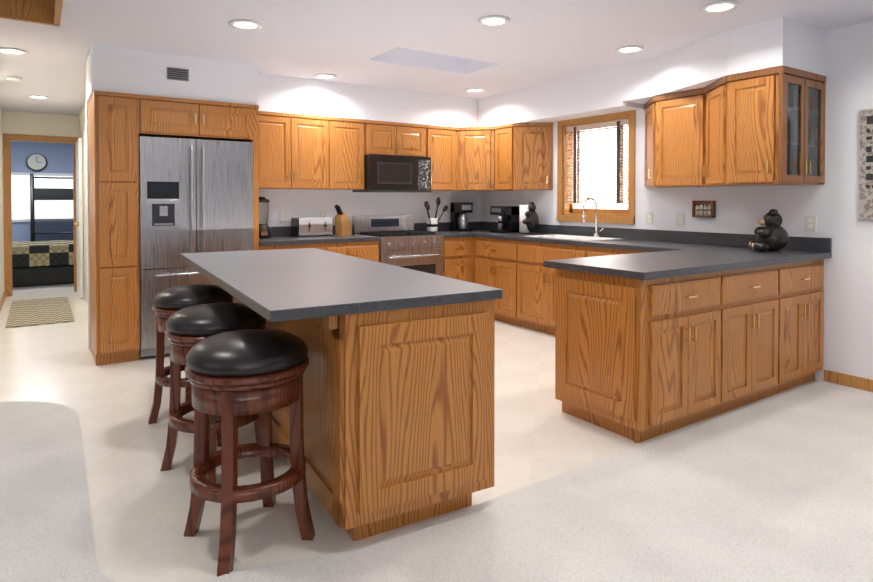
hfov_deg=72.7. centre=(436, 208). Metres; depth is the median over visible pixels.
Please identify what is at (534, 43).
ceiling
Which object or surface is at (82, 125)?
wall
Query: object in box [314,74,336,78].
recessed light
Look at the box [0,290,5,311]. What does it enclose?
baseboard
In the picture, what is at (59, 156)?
wall
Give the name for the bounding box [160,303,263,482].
bar stool
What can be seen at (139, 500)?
floor
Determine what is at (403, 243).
range
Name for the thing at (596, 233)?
faucet
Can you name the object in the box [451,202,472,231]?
coffee maker
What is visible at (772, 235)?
bear figurine
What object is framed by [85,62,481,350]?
wall
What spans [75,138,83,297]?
door leaf
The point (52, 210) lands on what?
window blinds
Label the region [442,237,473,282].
base cabinet
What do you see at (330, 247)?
base cabinet
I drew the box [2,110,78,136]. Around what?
wall
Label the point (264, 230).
blender
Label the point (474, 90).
recessed light
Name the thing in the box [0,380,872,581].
floor
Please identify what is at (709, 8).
recessed light
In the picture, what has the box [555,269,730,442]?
base cabinet
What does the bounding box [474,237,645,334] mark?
base cabinet
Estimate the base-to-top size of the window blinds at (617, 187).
0.816 m
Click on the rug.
(33, 312)
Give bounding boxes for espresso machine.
[490,206,518,232]
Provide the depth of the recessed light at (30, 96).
6.88 m
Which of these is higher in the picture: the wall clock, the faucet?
the wall clock
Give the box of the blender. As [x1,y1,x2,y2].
[259,197,270,238]
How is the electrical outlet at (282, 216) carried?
attached to the wall at (292, 203)
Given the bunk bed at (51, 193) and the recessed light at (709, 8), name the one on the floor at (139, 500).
the bunk bed at (51, 193)
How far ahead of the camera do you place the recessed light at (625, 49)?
4.71 m
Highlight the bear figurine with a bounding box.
[748,209,788,251]
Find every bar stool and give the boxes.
[148,284,233,424]
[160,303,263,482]
[184,329,314,576]
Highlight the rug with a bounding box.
[5,297,74,327]
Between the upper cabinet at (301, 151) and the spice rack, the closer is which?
the spice rack
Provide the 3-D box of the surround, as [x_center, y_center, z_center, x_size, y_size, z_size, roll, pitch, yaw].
[-2.273,0.151,5.177,1.273,2.140,0.668,-1,1,-34]
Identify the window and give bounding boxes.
[556,110,635,223]
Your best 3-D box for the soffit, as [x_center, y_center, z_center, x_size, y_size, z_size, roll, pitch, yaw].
[-0.118,-1.092,4.650,4.300,0.358,3.935,-1,1,-34]
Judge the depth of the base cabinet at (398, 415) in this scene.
2.29 m
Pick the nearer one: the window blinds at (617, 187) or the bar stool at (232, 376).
the bar stool at (232, 376)
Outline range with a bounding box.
[353,215,442,275]
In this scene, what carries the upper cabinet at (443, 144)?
attached to the wall at (292, 203)
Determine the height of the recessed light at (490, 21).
0.010 m
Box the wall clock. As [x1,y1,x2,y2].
[26,153,47,170]
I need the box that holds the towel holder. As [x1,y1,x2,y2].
[519,201,538,233]
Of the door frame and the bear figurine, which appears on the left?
the door frame
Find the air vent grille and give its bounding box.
[167,67,188,80]
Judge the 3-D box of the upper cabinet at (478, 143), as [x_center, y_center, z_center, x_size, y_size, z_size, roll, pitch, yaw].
[0.487,-0.583,7.064,0.607,0.730,0.607,-1,1,-34]
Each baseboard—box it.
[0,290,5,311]
[824,369,872,391]
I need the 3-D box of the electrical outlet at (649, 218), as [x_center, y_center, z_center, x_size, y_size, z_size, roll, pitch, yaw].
[1.949,0.087,5.438,0.008,0.116,0.072,-1,1,-34]
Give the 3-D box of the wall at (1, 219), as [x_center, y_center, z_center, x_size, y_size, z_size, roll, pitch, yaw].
[-4.464,-0.039,5.846,0.120,2.500,5.250,-1,1,-34]
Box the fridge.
[139,136,252,356]
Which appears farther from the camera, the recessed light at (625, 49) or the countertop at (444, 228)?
the countertop at (444, 228)
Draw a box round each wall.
[0,105,3,299]
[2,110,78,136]
[11,141,73,241]
[79,102,87,305]
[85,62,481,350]
[482,21,872,380]
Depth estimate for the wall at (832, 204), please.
4.19 m
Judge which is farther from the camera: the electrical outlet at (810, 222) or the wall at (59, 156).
the wall at (59, 156)
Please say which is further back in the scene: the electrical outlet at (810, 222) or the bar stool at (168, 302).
the electrical outlet at (810, 222)
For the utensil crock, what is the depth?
6.83 m
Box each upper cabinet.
[258,111,337,189]
[338,118,365,189]
[366,120,425,156]
[426,125,461,190]
[462,127,503,190]
[494,122,552,190]
[643,66,825,187]
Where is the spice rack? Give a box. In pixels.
[692,201,715,217]
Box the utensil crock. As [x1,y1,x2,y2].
[424,197,447,231]
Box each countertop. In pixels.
[180,248,502,321]
[259,225,380,245]
[414,222,470,237]
[471,221,831,262]
[543,245,786,279]
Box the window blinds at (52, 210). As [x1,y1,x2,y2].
[11,172,72,221]
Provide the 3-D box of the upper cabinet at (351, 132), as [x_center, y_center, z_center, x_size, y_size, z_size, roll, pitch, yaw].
[-1.030,-0.570,6.223,0.465,0.730,0.320,-1,1,-34]
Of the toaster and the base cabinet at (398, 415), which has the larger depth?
the toaster
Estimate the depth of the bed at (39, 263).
8.96 m
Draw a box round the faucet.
[582,197,603,236]
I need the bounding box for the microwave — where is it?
[352,154,430,192]
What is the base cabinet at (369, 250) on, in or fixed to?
on the floor at (139, 500)
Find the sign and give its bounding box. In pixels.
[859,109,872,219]
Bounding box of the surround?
[88,91,258,365]
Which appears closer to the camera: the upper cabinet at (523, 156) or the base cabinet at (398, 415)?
the base cabinet at (398, 415)
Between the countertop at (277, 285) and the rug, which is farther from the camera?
the rug
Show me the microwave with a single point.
(395, 174)
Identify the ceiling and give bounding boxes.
[0,0,872,115]
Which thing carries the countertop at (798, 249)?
on the base cabinet at (520, 275)
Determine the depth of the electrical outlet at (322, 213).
6.30 m
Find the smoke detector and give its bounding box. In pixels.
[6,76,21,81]
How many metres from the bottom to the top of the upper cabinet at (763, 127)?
0.755 m
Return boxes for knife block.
[334,204,351,235]
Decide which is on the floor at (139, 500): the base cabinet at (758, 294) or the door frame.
the base cabinet at (758, 294)
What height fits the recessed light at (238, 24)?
0.010 m
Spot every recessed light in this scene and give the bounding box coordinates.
[0,47,27,54]
[27,95,49,98]
[228,20,261,29]
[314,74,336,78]
[465,88,484,92]
[477,15,509,26]
[615,45,643,53]
[700,1,739,13]
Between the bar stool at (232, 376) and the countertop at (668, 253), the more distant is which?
the countertop at (668, 253)
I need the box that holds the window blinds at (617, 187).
[566,119,627,203]
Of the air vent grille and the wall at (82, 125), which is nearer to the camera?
the air vent grille
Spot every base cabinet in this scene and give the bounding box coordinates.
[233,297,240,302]
[241,300,494,540]
[259,243,334,251]
[335,241,378,261]
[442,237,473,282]
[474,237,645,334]
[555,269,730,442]
[731,263,786,409]
[787,259,823,389]
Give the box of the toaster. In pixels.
[291,217,333,236]
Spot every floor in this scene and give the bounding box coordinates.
[0,284,817,581]
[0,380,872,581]
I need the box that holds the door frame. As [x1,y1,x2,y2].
[3,133,78,296]
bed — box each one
[12,240,73,287]
[30,173,73,240]
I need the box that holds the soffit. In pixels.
[86,17,825,126]
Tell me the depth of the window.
6.06 m
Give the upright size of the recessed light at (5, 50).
0.010 m
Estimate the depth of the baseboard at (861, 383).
4.10 m
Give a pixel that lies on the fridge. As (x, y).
(195, 195)
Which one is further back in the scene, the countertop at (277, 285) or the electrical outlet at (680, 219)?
the electrical outlet at (680, 219)
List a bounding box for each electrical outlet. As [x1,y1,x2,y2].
[279,211,285,221]
[320,211,325,216]
[646,212,652,224]
[677,213,683,225]
[805,215,815,231]
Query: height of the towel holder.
0.356 m
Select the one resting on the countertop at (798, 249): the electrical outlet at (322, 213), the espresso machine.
the espresso machine
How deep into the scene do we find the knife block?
6.13 m
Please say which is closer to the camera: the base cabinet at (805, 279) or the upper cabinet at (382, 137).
the base cabinet at (805, 279)
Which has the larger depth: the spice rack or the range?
the range

